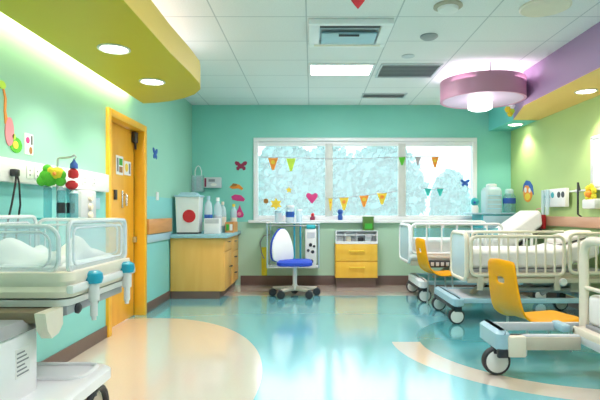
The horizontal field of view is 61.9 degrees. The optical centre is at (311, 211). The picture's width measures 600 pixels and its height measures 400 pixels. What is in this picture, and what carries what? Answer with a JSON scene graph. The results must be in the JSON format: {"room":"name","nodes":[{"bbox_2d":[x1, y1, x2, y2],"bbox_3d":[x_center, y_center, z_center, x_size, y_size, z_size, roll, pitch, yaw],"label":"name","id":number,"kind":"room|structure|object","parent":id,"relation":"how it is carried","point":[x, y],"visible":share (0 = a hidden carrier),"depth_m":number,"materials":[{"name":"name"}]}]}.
{"room":"hospital room","nodes":[
{"label":"hospital room","id":0,"kind":"room"},
{"bbox_2d":[0,12,191,361],"bbox_3d":[-1.975,-0.269,3.260,0.150,2.850,9.720,0,0,0],"label":"wall","id":1,"kind":"structure","parent":0,"point":[52,97],"depth_m":3.97,"materials":[{"name":"green paint"}]},
{"bbox_2d":[0,80,13,145],"bbox_3d":[-1.897,-0.609,3.103,0.006,0.390,0.155,0,0,0],"label":"sticker","id":2,"kind":"object","parent":1,"relation":"attached to","point":[9,127],"visible":1,"depth_m":3.11,"materials":[{"name":"pink paper"}]},
{"bbox_2d":[10,134,21,152],"bbox_3d":[-1.897,-0.438,3.205,0.007,0.118,0.130,0,0,0],"label":"sticker","id":3,"kind":"object","parent":1,"relation":"attached to","point":[16,147],"visible":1,"depth_m":3.20,"materials":[{"name":"green paper"}]},
{"bbox_2d":[24,133,32,155],"bbox_3d":[-1.897,-0.454,3.350,0.006,0.140,0.100,0,0,0],"label":"sticker","id":4,"kind":"object","parent":1,"relation":"attached to","point":[28,138],"visible":1,"depth_m":3.34,"materials":[{"name":"white paper"}]},
{"bbox_2d":[0,157,108,191],"bbox_3d":[-1.869,-0.259,3.375,0.062,0.160,2.350,0,0,0],"label":"service trunking","id":5,"kind":"object","parent":1,"relation":"attached to","point":[29,171],"visible":0.78,"depth_m":3.36,"materials":[{"name":"white plastic"}]},
{"bbox_2d":[3,169,20,238],"bbox_3d":[-1.833,-0.003,3.050,0.047,0.521,0.152,0,0,0],"label":"power cord","id":6,"kind":"object","parent":5,"relation":"hanging from","point":[15,173],"visible":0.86,"depth_m":3.06,"materials":[{"name":"plastic"}]},
{"bbox_2d":[26,166,32,178],"bbox_3d":[-1.847,-0.259,3.270,0.006,0.080,0.066,0,0,0],"label":"socket","id":7,"kind":"object","parent":5,"relation":"attached to","point":[29,169],"depth_m":3.26,"materials":[{"name":"white plastic"}]},
{"bbox_2d":[34,167,39,178],"bbox_3d":[-1.847,-0.259,3.360,0.006,0.080,0.066,0,0,0],"label":"socket","id":8,"kind":"object","parent":5,"relation":"attached to","point":[36,169],"depth_m":3.35,"materials":[{"name":"white plastic"}]},
{"bbox_2d":[82,175,86,184],"bbox_3d":[-1.842,-0.259,4.050,0.006,0.080,0.066,0,0,0],"label":"socket","id":9,"kind":"object","parent":5,"relation":"attached to","point":[84,177],"depth_m":4.04,"materials":[{"name":"white plastic"}]},
{"bbox_2d":[92,176,95,185],"bbox_3d":[-1.842,-0.259,4.220,0.006,0.080,0.066,0,0,0],"label":"socket","id":10,"kind":"object","parent":5,"relation":"attached to","point":[93,177],"depth_m":4.22,"materials":[{"name":"white plastic"}]},
{"bbox_2d":[71,190,95,217],"bbox_3d":[-1.844,-0.050,4.070,0.112,0.252,0.280,0,0,0],"label":"wall dispenser","id":11,"kind":"object","parent":1,"relation":"attached to","point":[85,201],"visible":0.84,"depth_m":3.98,"materials":[{"name":"grey plastic"}]},
{"bbox_2d":[96,198,99,208],"bbox_3d":[-1.890,-0.074,4.345,0.020,0.100,0.190,0,0,0],"label":"wall plate","id":12,"kind":"object","parent":1,"relation":"attached to","point":[97,199],"visible":0.44,"depth_m":4.39,"materials":[{"name":"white plastic"}]},
{"bbox_2d":[41,291,169,361],"bbox_3d":[-1.893,1.101,2.520,0.015,0.110,8.240,0,0,0],"label":"baseboard","id":13,"kind":"structure","parent":1,"relation":"attached to","point":[68,353],"depth_m":4.18,"materials":[{"name":"brown plastic"}]},
{"bbox_2d":[106,107,146,336],"bbox_3d":[-1.960,0.094,5.136,0.180,2.124,1.061,0,0,0],"label":"door","id":14,"kind":"structure","parent":1,"relation":"in","point":[126,198],"depth_m":5.41,"materials":[{"name":"orange paint"}]},
{"bbox_2d":[116,155,122,174],"bbox_3d":[-1.983,-0.481,5.155,0.004,0.195,0.190,0,0,0],"label":"notice","id":15,"kind":"object","parent":14,"relation":"attached to","point":[119,159],"visible":1,"depth_m":5.14,"materials":[{"name":"white paper"}]},
{"bbox_2d":[124,161,130,175],"bbox_3d":[-1.983,-0.469,5.375,0.004,0.150,0.190,0,0,0],"label":"notice","id":16,"kind":"object","parent":14,"relation":"attached to","point":[127,165],"visible":1,"depth_m":5.37,"materials":[{"name":"white paper"}]},
{"bbox_2d":[153,147,157,158],"bbox_3d":[-1.897,-0.706,6.050,0.006,0.133,0.180,0,0,0],"label":"sticker","id":17,"kind":"object","parent":1,"relation":"attached to","point":[155,152],"visible":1,"depth_m":6.05,"materials":[{"name":"blue paper"}]},
{"bbox_2d":[147,218,171,242],"bbox_3d":[-1.875,0.218,6.157,0.050,0.275,0.935,0,0,0],"label":"rail","id":18,"kind":"object","parent":1,"relation":"attached to","point":[157,229],"visible":0.87,"depth_m":6.07,"materials":[{"name":"orange wood"}]},
{"bbox_2d":[68,285,599,399],"bbox_3d":[0.625,1.206,3.210,5.350,0.100,9.820,0,0,0],"label":"floor","id":19,"kind":"structure","parent":0,"point":[380,342],"depth_m":4.08,"materials":[{"name":"plastic"}]},
{"bbox_2d":[0,154,134,399],"bbox_3d":[-1.440,0.385,2.482,0.721,1.542,1.865,0,0,0],"label":"hospital bassinet","id":20,"kind":"object","parent":19,"relation":"on","point":[34,297],"visible":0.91,"depth_m":2.40,"materials":[{"name":"beige plastic"}]},
{"bbox_2d":[36,164,65,185],"bbox_3d":[-1.711,-0.241,3.294,0.184,0.145,0.112,0,0,0],"label":"plush toy","id":21,"kind":"object","parent":20,"relation":"attached to","point":[49,176],"visible":1,"depth_m":3.26,"materials":[{"name":"green fabric"}]},
{"bbox_2d":[0,236,108,266],"bbox_3d":[-1.458,0.216,2.770,0.444,0.168,0.640,0,0,0],"label":"blanket","id":22,"kind":"object","parent":20,"relation":"on","point":[12,250],"visible":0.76,"depth_m":2.60,"materials":[{"name":"white fabric"}]},
{"bbox_2d":[0,280,121,306],"bbox_3d":[-1.458,0.441,2.780,0.588,0.040,0.784,0,0,0],"label":"tray","id":23,"kind":"object","parent":20,"relation":"on","point":[77,300],"depth_m":2.41,"materials":[{"name":"white plastic"}]},
{"bbox_2d":[57,187,65,212],"bbox_3d":[-1.655,-0.065,3.300,0.060,0.205,0.060,0,0,0],"label":"canister","id":24,"kind":"object","parent":20,"relation":"on","point":[61,207],"visible":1,"depth_m":3.28,"materials":[{"name":"teal plastic"}]},
{"bbox_2d":[0,257,129,297],"bbox_3d":[-1.458,0.353,2.780,0.634,0.135,0.830,0,0,0],"label":"tub","id":25,"kind":"object","parent":20,"relation":"in","point":[74,281],"depth_m":2.39,"materials":[{"name":"beige plastic"}]},
{"bbox_2d":[66,203,74,212],"bbox_3d":[-1.632,-0.080,3.380,0.060,0.235,0.060,0,0,0],"label":"canister","id":26,"kind":"object","parent":20,"relation":"on","point":[70,207],"visible":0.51,"depth_m":3.36,"materials":[{"name":"teal plastic"}]},
{"bbox_2d":[65,159,78,189],"bbox_3d":[-1.593,-0.253,3.320,0.084,0.212,0.068,0,0,0],"label":"toy","id":27,"kind":"object","parent":20,"relation":"hanging from","point":[73,173],"visible":1,"depth_m":3.30,"materials":[{"name":"red plastic"}]},
{"bbox_2d":[170,235,237,298],"bbox_3d":[-1.507,0.751,7.280,0.756,0.810,1.260,0,0,0],"label":"base cabinet","id":28,"kind":"object","parent":19,"relation":"on","point":[200,268],"visible":0.94,"depth_m":6.65,"materials":[{"name":"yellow wood"}]},
{"bbox_2d":[170,231,240,237],"bbox_3d":[-1.508,0.321,7.258,0.775,0.050,1.317,0,0,0],"label":"countertop","id":29,"kind":"structure","parent":28,"relation":"on","point":[223,234],"depth_m":6.60,"materials":[{"name":"laminate"}]},
{"bbox_2d":[174,192,203,233],"bbox_3d":[-1.690,0.013,6.900,0.350,0.565,0.300,0,0,0],"label":"bin","id":30,"kind":"object","parent":29,"relation":"on","point":[189,205],"visible":0.99,"depth_m":6.77,"materials":[{"name":"white plastic"}]},
{"bbox_2d":[204,196,212,217],"bbox_3d":[-1.450,0.036,7.000,0.116,0.520,0.116,0,0,0],"label":"plastic bottle","id":31,"kind":"object","parent":29,"relation":"on","point":[208,210],"visible":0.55,"depth_m":6.96,"materials":[{"name":"white plastic"}]},
{"bbox_2d":[204,218,220,233],"bbox_3d":[-1.365,0.191,6.859,0.210,0.210,0.123,0,0,0],"label":"carton","id":32,"kind":"object","parent":29,"relation":"on","point":[211,225],"visible":1,"depth_m":6.80,"materials":[{"name":"cardboard"}]},
{"bbox_2d":[214,197,221,232],"bbox_3d":[-1.330,0.046,7.050,0.116,0.500,0.116,0,0,0],"label":"plastic bottle","id":33,"kind":"object","parent":29,"relation":"on","point":[217,207],"visible":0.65,"depth_m":7.01,"materials":[{"name":"white"}]},
{"bbox_2d":[221,202,225,231],"bbox_3d":[-1.330,0.071,7.450,0.106,0.450,0.106,0,0,0],"label":"plastic bottle","id":34,"kind":"object","parent":29,"relation":"on","point":[222,203],"visible":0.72,"depth_m":7.41,"materials":[{"name":"white plastic"}]},
{"bbox_2d":[225,222,237,232],"bbox_3d":[-1.190,0.221,7.399,0.120,0.150,0.403,0,0,0],"label":"box","id":35,"kind":"object","parent":29,"relation":"on","point":[230,227],"visible":0.99,"depth_m":7.20,"materials":[{"name":"orange cardboard"}]},
{"bbox_2d":[230,204,236,221],"bbox_3d":[-1.210,0.086,7.720,0.106,0.420,0.106,0,0,0],"label":"plastic bottle","id":36,"kind":"object","parent":29,"relation":"on","point":[233,214],"visible":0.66,"depth_m":7.68,"materials":[{"name":"white"}]},
{"bbox_2d":[269,228,320,298],"bbox_3d":[-0.238,0.691,6.870,0.716,0.929,0.519,0,0,0],"label":"chair","id":37,"kind":"object","parent":19,"relation":"on","point":[281,247],"visible":1,"depth_m":6.81,"materials":[{"name":"white plastic"}]},
{"bbox_2d":[334,243,377,286],"bbox_3d":[0.677,0.821,7.727,0.645,0.670,0.346,0,0,0],"label":"base cabinet","id":38,"kind":"object","parent":19,"relation":"on","point":[355,265],"visible":0.99,"depth_m":7.60,"materials":[{"name":"yellow laminate"}]},
{"bbox_2d":[335,230,377,243],"bbox_3d":[0.680,0.385,7.725,0.640,0.202,0.270,0,0,0],"label":"open shelf","id":39,"kind":"object","parent":38,"relation":"on","point":[341,236],"visible":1,"depth_m":7.64,"materials":[{"name":"white plastic"}]},
{"bbox_2d":[362,217,373,229],"bbox_3d":[0.870,0.177,7.760,0.170,0.213,0.150,0,0,0],"label":"carton","id":40,"kind":"object","parent":39,"relation":"on","point":[368,222],"visible":0.91,"depth_m":7.69,"materials":[{"name":"green cardboard"}]},
{"bbox_2d":[415,238,453,303],"bbox_3d":[1.549,0.737,6.208,0.513,0.840,0.318,0,0,-12],"label":"chair","id":41,"kind":"object","parent":19,"relation":"on","point":[422,257],"visible":0.8,"depth_m":6.13,"materials":[{"name":"yellow plastic"}]},
{"bbox_2d":[399,211,546,301],"bbox_3d":[2.149,0.568,6.763,1.802,1.175,0.925,0,0,0],"label":"hospital bed","id":42,"kind":"object","parent":19,"relation":"on","point":[438,248],"visible":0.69,"depth_m":6.51,"materials":[{"name":"beige metal"}]},
{"bbox_2d":[463,213,515,286],"bbox_3d":[2.740,0.584,7.645,0.720,1.145,0.490,0,0,0],"label":"trolley","id":43,"kind":"object","parent":19,"relation":"on","point":[500,218],"visible":0.13,"depth_m":7.41,"materials":[{"name":"teal plastic"}]},
{"bbox_2d":[471,198,478,212],"bbox_3d":[2.460,-0.104,7.550,0.122,0.230,0.109,0,0,-31],"label":"bottle","id":44,"kind":"object","parent":43,"relation":"on","point":[474,201],"visible":1,"depth_m":7.51,"materials":[{"name":"white plastic"}]},
{"bbox_2d":[481,184,501,212],"bbox_3d":[2.730,-0.209,7.607,0.260,0.440,0.266,0,0,0],"label":"canister","id":45,"kind":"object","parent":43,"relation":"on","point":[491,195],"visible":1,"depth_m":7.49,"materials":[{"name":"white plastic"}]},
{"bbox_2d":[503,189,515,203],"bbox_3d":[2.980,-0.169,7.550,0.186,0.360,0.186,0,0,0],"label":"water bottle","id":46,"kind":"object","parent":43,"relation":"on","point":[507,191],"visible":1,"depth_m":7.50,"materials":[{"name":"teal plastic"}]},
{"bbox_2d":[431,230,599,323],"bbox_3d":[2.239,0.674,5.499,1.662,0.964,0.878,0,0,0],"label":"hospital bed","id":47,"kind":"object","parent":19,"relation":"on","point":[545,267],"visible":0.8,"depth_m":5.26,"materials":[{"name":"beige metal"}]},
{"bbox_2d":[547,230,590,243],"bbox_3d":[2.850,0.276,5.560,0.340,0.151,0.460,0,0,0],"label":"pillow","id":48,"kind":"object","parent":47,"relation":"on","point":[565,234],"visible":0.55,"depth_m":5.49,"materials":[{"name":"white fabric"}]},
{"bbox_2d":[488,258,578,355],"bbox_3d":[1.854,0.769,4.191,0.693,0.775,0.416,0,0,-15],"label":"chair","id":49,"kind":"object","parent":19,"relation":"on","point":[505,297],"visible":0.92,"depth_m":4.09,"materials":[{"name":"yellow plastic"}]},
{"bbox_2d":[480,237,599,374],"bbox_3d":[2.131,0.663,3.267,1.838,0.986,1.146,0,0,0],"label":"hospital bed","id":50,"kind":"object","parent":19,"relation":"on","point":[496,360],"visible":1,"depth_m":3.49,"materials":[{"name":"white metal"}]},
{"bbox_2d":[192,105,510,284],"bbox_3d":[0.625,-0.269,8.020,5.050,2.850,0.200,0,0,0],"label":"wall","id":51,"kind":"structure","parent":0,"point":[222,135],"depth_m":7.92,"materials":[{"name":"teal paint"}]},
{"bbox_2d":[195,165,201,189],"bbox_3d":[-1.792,-0.525,7.872,0.185,0.422,0.103,0,0,0],"label":"dispenser","id":52,"kind":"object","parent":51,"relation":"attached to","point":[198,178],"visible":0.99,"depth_m":7.91,"materials":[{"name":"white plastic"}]},
{"bbox_2d":[204,177,221,187],"bbox_3d":[-1.562,-0.462,7.875,0.265,0.165,0.095,0,0,0],"label":"holder","id":53,"kind":"object","parent":51,"relation":"attached to","point":[209,182],"visible":1,"depth_m":7.83,"materials":[{"name":"grey plastic"}]},
{"bbox_2d":[230,183,242,189],"bbox_3d":[-1.200,-0.399,7.915,0.220,0.110,0.009,0,0,0],"label":"sticker","id":54,"kind":"object","parent":51,"relation":"attached to","point":[233,186],"visible":1,"depth_m":7.91,"materials":[{"name":"orange paper"}]},
{"bbox_2d":[231,194,244,200],"bbox_3d":[-1.170,-0.224,7.917,0.220,0.110,0.006,0,0,0],"label":"sticker","id":55,"kind":"object","parent":51,"relation":"attached to","point":[235,197],"visible":1,"depth_m":7.91,"materials":[{"name":"pink paper"}]},
{"bbox_2d":[237,205,243,217],"bbox_3d":[-1.150,-0.011,7.915,0.140,0.205,0.009,0,0,0],"label":"sticker","id":56,"kind":"object","parent":51,"relation":"attached to","point":[239,211],"visible":0.91,"depth_m":7.91,"materials":[{"name":"pink paper"}]},
{"bbox_2d":[235,161,246,170],"bbox_3d":[-1.125,-0.731,7.917,0.200,0.148,0.006,0,0,0],"label":"sticker","id":57,"kind":"object","parent":51,"relation":"attached to","point":[239,166],"visible":1,"depth_m":7.91,"materials":[{"name":"red paper"}]},
{"bbox_2d":[261,247,266,275],"bbox_3d":[-0.755,0.781,7.914,0.090,0.450,0.012,0,0,0],"label":"tag","id":58,"kind":"object","parent":51,"relation":"attached to","point":[263,261],"visible":0.76,"depth_m":7.91,"materials":[{"name":"yellow plastic"}]},
{"bbox_2d":[260,234,269,258],"bbox_3d":[-0.743,0.543,7.897,0.171,0.392,0.022,0,0,4],"label":"cable loop","id":59,"kind":"object","parent":51,"relation":"hanging from","point":[268,234],"visible":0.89,"depth_m":7.89,"materials":[{"name":"grey plastic"}]},
{"bbox_2d":[266,222,319,267],"bbox_3d":[-0.280,0.491,7.626,0.800,0.670,0.592,0,0,0],"label":"wall rack","id":60,"kind":"object","parent":51,"relation":"attached to","point":[270,265],"visible":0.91,"depth_m":7.35,"materials":[{"name":"white plastic"}]},
{"bbox_2d":[275,211,282,221],"bbox_3d":[-0.500,0.071,7.500,0.120,0.170,0.120,0,0,0],"label":"storage jar","id":61,"kind":"object","parent":60,"relation":"on","point":[278,214],"visible":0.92,"depth_m":7.45,"materials":[{"name":"white plastic"}]},
{"bbox_2d":[286,205,293,221],"bbox_3d":[-0.330,0.026,7.500,0.134,0.260,0.134,0,0,0],"label":"storage jar","id":62,"kind":"object","parent":60,"relation":"on","point":[289,208],"visible":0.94,"depth_m":7.45,"materials":[{"name":"white plastic"}]},
{"bbox_2d":[268,264,317,267],"bbox_3d":[-0.280,0.820,7.622,0.760,0.012,0.545,0,0,0],"label":"shelf","id":63,"kind":"object","parent":60,"relation":"attached to","point":[270,265],"depth_m":7.35,"materials":[{"name":"white plastic"}]},
{"bbox_2d":[266,222,319,223],"bbox_3d":[-0.280,0.164,7.565,0.800,0.015,0.470,0,0,0],"label":"shelf","id":64,"kind":"object","parent":60,"relation":"attached to","point":[267,222],"depth_m":7.33,"materials":[{"name":"white plastic"}]},
{"bbox_2d":[296,209,301,221],"bbox_3d":[-0.190,0.056,7.520,0.090,0.200,0.090,0,0,0],"label":"storage jar","id":65,"kind":"object","parent":60,"relation":"on","point":[299,211],"visible":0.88,"depth_m":7.48,"materials":[{"name":"white plastic"}]},
{"bbox_2d":[305,225,315,267],"bbox_3d":[-0.018,0.501,7.282,0.165,0.630,0.107,0,0,0],"label":"pump","id":66,"kind":"object","parent":60,"relation":"hanging from","point":[310,232],"visible":0.91,"depth_m":7.24,"materials":[{"name":"white plastic"}]},
{"bbox_2d":[241,276,407,284],"bbox_3d":[1.010,1.081,7.912,4.280,0.150,0.015,0,0,0],"label":"baseboard","id":67,"kind":"structure","parent":51,"relation":"attached to","point":[245,280],"depth_m":7.91,"materials":[{"name":"brown plastic"}]},
{"bbox_2d":[248,138,476,222],"bbox_3d":[0.840,-0.501,7.905,3.680,1.345,0.170,0,0,0],"label":"window","id":68,"kind":"structure","parent":51,"relation":"in","point":[328,143],"depth_m":7.91,"materials":[{"name":"white plastic"}]},
{"bbox_2d":[271,199,280,208],"bbox_3d":[-0.573,-0.127,7.958,0.173,0.200,0.012,0,0,0],"label":"window sticker","id":69,"kind":"object","parent":68,"relation":"attached to","point":[275,203],"visible":1,"depth_m":7.95,"materials":[{"name":"yellow paper"}]},
{"bbox_2d":[306,193,317,202],"bbox_3d":[0.000,-0.217,7.960,0.187,0.175,0.008,0,0,0],"label":"window sticker","id":70,"kind":"object","parent":68,"relation":"attached to","point":[311,197],"visible":1,"depth_m":7.96,"materials":[{"name":"pink paper"}]},
{"bbox_2d":[338,209,342,219],"bbox_3d":[0.445,0.039,7.870,0.087,0.173,0.092,0,0,0],"label":"toy","id":71,"kind":"object","parent":68,"relation":"on","point":[340,211],"visible":1,"depth_m":7.84,"materials":[{"name":"blue plastic"}]},
{"bbox_2d":[266,156,444,170],"bbox_3d":[0.685,-0.761,7.874,3.072,0.236,0.010,0,0,0],"label":"bunting","id":72,"kind":"object","parent":68,"relation":"hanging from","point":[272,160],"visible":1,"depth_m":7.87},
{"bbox_2d":[327,191,396,210],"bbox_3d":[0.782,-0.179,7.897,1.154,0.316,0.010,0,0,0],"label":"bunting","id":73,"kind":"object","parent":68,"relation":"hanging from","point":[381,196],"visible":1,"depth_m":7.89},
{"bbox_2d":[423,188,444,195],"bbox_3d":[1.940,-0.320,7.950,0.414,0.133,0.009,0,0,0],"label":"bunting","id":74,"kind":"object","parent":68,"relation":"hanging from","point":[427,190],"visible":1,"depth_m":7.95},
{"bbox_2d":[460,179,469,185],"bbox_3d":[2.437,-0.463,7.960,0.150,0.111,0.008,0,0,0],"label":"window sticker","id":75,"kind":"object","parent":68,"relation":"attached to","point":[463,182],"visible":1,"depth_m":7.96,"materials":[{"name":"blue paper"}]},
{"bbox_2d":[151,0,599,104],"bbox_3d":[0.625,-1.744,3.210,5.350,0.100,9.820,0,0,0],"label":"ceiling","id":76,"kind":"structure","parent":0,"point":[249,52],"depth_m":5.00,"materials":[{"name":"tile"}]},
{"bbox_2d":[0,0,199,102],"bbox_3d":[-1.450,-1.419,1.935,0.900,0.550,6.670,0,0,0],"label":"ceiling","id":77,"kind":"structure","parent":76,"relation":"attached to","point":[76,28],"depth_m":3.37,"materials":[{"name":"yellow paint"}]},
{"bbox_2d":[97,43,130,54],"bbox_3d":[-1.386,-1.138,3.500,0.224,0.012,0.224,0,0,0],"label":"recessed light","id":78,"kind":"object","parent":77,"relation":"in","point":[109,48],"visible":1,"depth_m":3.48,"materials":[{"name":"white plastic"}]},
{"bbox_2d":[139,78,164,85],"bbox_3d":[-1.400,-1.138,4.380,0.224,0.012,0.224,0,0,0],"label":"recessed light","id":79,"kind":"object","parent":77,"relation":"in","point":[147,81],"visible":1,"depth_m":4.36,"materials":[{"name":"white glass"}]},
{"bbox_2d":[308,63,375,75],"bbox_3d":[0.343,-1.687,5.935,0.765,0.015,0.470,0,0,0],"label":"recessed light","id":80,"kind":"object","parent":76,"relation":"in","point":[315,69],"visible":1,"depth_m":5.91,"materials":[{"name":"white plastic"}]},
{"bbox_2d":[311,65,371,74],"bbox_3d":[0.343,-1.688,5.935,0.705,0.008,0.410,0,0,0],"label":"diffuser","id":81,"kind":"object","parent":80,"relation":"attached to","point":[315,69],"depth_m":5.91,"materials":[{"name":"white plastic"}]},
{"bbox_2d":[309,18,393,46],"bbox_3d":[0.345,-1.665,4.685,0.750,0.057,0.630,0,0,0],"label":"air conditioner","id":82,"kind":"object","parent":76,"relation":"attached to","point":[323,32],"visible":1,"depth_m":4.63,"materials":[{"name":"white metal"}]},
{"bbox_2d":[351,0,364,8],"bbox_3d":[0.359,-1.639,3.900,0.110,0.110,0.012,0,0,0],"label":"heart","id":83,"kind":"object","parent":76,"relation":"hanging from","point":[357,3],"visible":1,"depth_m":3.89,"materials":[{"name":"red paper"}]},
{"bbox_2d":[361,93,406,98],"bbox_3d":[1.040,-1.687,7.260,0.640,0.015,0.280,0,0,0],"label":"ceiling vent","id":84,"kind":"object","parent":76,"relation":"in","point":[364,95],"visible":1,"depth_m":7.26,"materials":[{"name":"grey plastic"}]},
{"bbox_2d":[401,54,414,58],"bbox_3d":[1.043,-1.688,5.430,0.144,0.012,0.144,0,0,0],"label":"sprinkler cover","id":85,"kind":"object","parent":76,"relation":"attached to","point":[406,56],"visible":1,"depth_m":5.41,"materials":[{"name":"grey plastic"}]},
{"bbox_2d":[375,63,443,77],"bbox_3d":[1.145,-1.687,5.985,0.710,0.015,0.570,0,0,0],"label":"ceiling vent","id":86,"kind":"object","parent":76,"relation":"in","point":[386,70],"visible":1,"depth_m":5.97,"materials":[{"name":"grey plastic"}]},
{"bbox_2d":[420,33,437,40],"bbox_3d":[1.125,-1.676,4.810,0.170,0.036,0.170,0,0,0],"label":"sprinkler cover","id":87,"kind":"object","parent":76,"relation":"attached to","point":[427,36],"visible":1,"depth_m":4.76,"materials":[{"name":"grey plastic"}]},
{"bbox_2d":[433,0,462,14],"bbox_3d":[1.115,-1.661,4.100,0.236,0.066,0.236,0,0,0],"label":"smoke detector","id":88,"kind":"object","parent":76,"relation":"attached to","point":[445,7],"visible":1,"depth_m":4.04,"materials":[{"name":"white plastic"}]},
{"bbox_2d":[440,62,526,111],"bbox_3d":[2.060,-1.454,6.050,0.990,0.480,0.990,0,0,0],"label":"drum pendant","id":89,"kind":"object","parent":76,"relation":"hanging from","point":[485,90],"visible":1,"depth_m":5.73,"materials":[{"name":"pink fabric"}]},
{"bbox_2d":[504,104,514,116],"bbox_3d":[2.652,-1.484,6.692,0.149,0.421,0.039,0,0,0],"label":"flower ornament","id":90,"kind":"object","parent":76,"relation":"hanging from","point":[510,109],"visible":0.75,"depth_m":6.69,"materials":[{"name":"yellow plastic"}]},
{"bbox_2d":[489,22,599,130],"bbox_3d":[2.855,-1.487,3.160,0.590,0.414,9.520,0,0,0],"label":"ceiling","id":91,"kind":"structure","parent":76,"relation":"attached to","point":[552,82],"depth_m":5.39,"materials":[{"name":"paint"}]},
{"bbox_2d":[507,123,523,125],"bbox_3d":[2.970,-1.274,7.300,0.224,0.012,0.224,0,0,0],"label":"recessed light","id":92,"kind":"object","parent":91,"relation":"in","point":[511,124],"visible":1,"depth_m":7.28,"materials":[{"name":"white glass"}]},
{"bbox_2d":[574,88,597,93],"bbox_3d":[2.900,-1.274,5.290,0.224,0.012,0.224,0,0,0],"label":"recessed light","id":93,"kind":"object","parent":91,"relation":"in","point":[591,90],"visible":1,"depth_m":5.29,"materials":[{"name":"white plastic"}]},
{"bbox_2d":[519,0,571,16],"bbox_3d":[1.920,-1.685,4.120,0.400,0.018,0.400,0,0,0],"label":"ceiling speaker","id":94,"kind":"object","parent":76,"relation":"attached to","point":[533,8],"visible":1,"depth_m":4.11,"materials":[{"name":"beige plastic"}]},
{"bbox_2d":[406,146,470,215],"bbox_3d":[6.300,-0.894,19.250,5.800,4.700,3.900,0,0,0],"label":"sky","id":95,"kind":"structure","parent":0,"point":[457,158],"depth_m":17.50,"materials":[{"name":"white"}]},
{"bbox_2d":[511,95,599,297],"bbox_3d":[3.225,-0.269,3.260,0.150,2.850,9.720,0,0,0],"label":"wall","id":96,"kind":"structure","parent":0,"point":[552,151],"depth_m":6.36,"materials":[{"name":"paint"}]},
{"bbox_2d":[523,180,533,201],"bbox_3d":[3.146,-0.304,7.280,0.009,0.320,0.360,0,0,0],"label":"sticker","id":97,"kind":"object","parent":96,"relation":"attached to","point":[527,187],"visible":1,"depth_m":7.29,"materials":[{"name":"multicoloured paper"}]},
{"bbox_2d":[522,285,578,309],"bbox_3d":[3.143,1.091,3.150,0.015,0.130,9.500,0,0,0],"label":"baseboard","id":98,"kind":"structure","parent":96,"relation":"attached to","point":[549,294],"depth_m":6.11,"materials":[{"name":"brown plastic"}]},
{"bbox_2d":[546,216,599,228],"bbox_3d":[3.125,0.118,5.290,0.050,0.125,3.380,0,0,0],"label":"rail","id":99,"kind":"object","parent":96,"relation":"attached to","point":[580,222],"visible":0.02,"depth_m":5.91,"materials":[{"name":"brown wood"}]},
{"bbox_2d":[536,208,545,228],"bbox_3d":[3.076,0.088,6.785,0.053,0.276,0.330,0,0,0],"label":"bag","id":100,"kind":"object","parent":99,"relation":"hanging from","point":[543,226],"visible":0.3,"depth_m":6.62,"materials":[{"name":"red plastic"}]},
{"bbox_2d":[569,188,599,192],"bbox_3d":[3.132,-0.249,5.875,0.035,0.040,1.750,0,0,0],"label":"rail","id":101,"kind":"object","parent":96,"relation":"attached to","point":[575,190],"visible":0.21,"depth_m":5.89,"materials":[{"name":"white metal"}]},
{"bbox_2d":[541,188,568,214],"bbox_3d":[3.061,-0.129,6.325,0.106,0.330,0.550,0,0,0],"label":"panel","id":102,"kind":"object","parent":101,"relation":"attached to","point":[559,197],"visible":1,"depth_m":6.33,"materials":[{"name":"white plastic"}]},
{"bbox_2d":[577,182,581,216],"bbox_3d":[3.108,-0.140,5.810,0.058,0.410,0.021,0,0,0],"label":"rod","id":103,"kind":"object","parent":101,"relation":"attached to","point":[578,185],"visible":1,"depth_m":5.80,"materials":[{"name":"plastic"}]},
{"bbox_2d":[582,183,599,208],"bbox_3d":[3.088,-0.176,5.530,0.132,0.283,0.260,0,0,0],"label":"toy","id":104,"kind":"object","parent":101,"relation":"attached to","point":[590,201],"visible":1,"depth_m":5.49,"materials":[{"name":"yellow plastic"}]},
{"bbox_2d":[590,134,599,187],"bbox_3d":[3.136,-0.544,5.050,0.028,0.600,1.120,0,0,0],"label":"window","id":105,"kind":"structure","parent":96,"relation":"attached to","point":[594,140],"depth_m":5.52,"materials":[{"name":"glass"}]},
{"label":"outside","id":106,"kind":"structure","parent":0,"visible":0},
{"bbox_3d":[3.000,1.506,17.100,22.000,0.100,17.800,0,0,0],"label":"lawn","id":107,"kind":"structure","parent":106,"visible":0},
{"bbox_2d":[258,147,324,215],"bbox_3d":[-0.672,-0.139,12.215,2.023,3.201,2.021,0,0,0],"label":"leafy tree","id":108,"kind":"object","parent":107,"relation":"on","point":[305,177],"visible":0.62,"depth_m":11.58,"materials":[{"name":"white plant"}]},
{"bbox_2d":[307,147,355,215],"bbox_3d":[0.558,-0.328,15.181,2.323,3.577,2.302,0,0,0],"label":"leafy tree","id":109,"kind":"object","parent":107,"relation":"on","point":[338,164],"visible":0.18,"depth_m":14.52,"materials":[{"name":"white plant"}]},
{"bbox_2d":[335,147,429,215],"bbox_3d":[1.747,-0.176,12.609,2.336,3.275,2.335,0,0,0],"label":"leafy tree","id":110,"kind":"object","parent":107,"relation":"on","point":[375,175],"visible":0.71,"depth_m":11.94,"materials":[{"name":"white plant"}]},
{"bbox_2d":[428,168,470,215],"bbox_3d":[3.763,0.137,13.598,1.170,2.650,1.175,0,0,0],"label":"leafy tree","id":111,"kind":"object","parent":107,"relation":"on","point":[454,200],"visible":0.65,"depth_m":13.26,"materials":[{"name":"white plant"}]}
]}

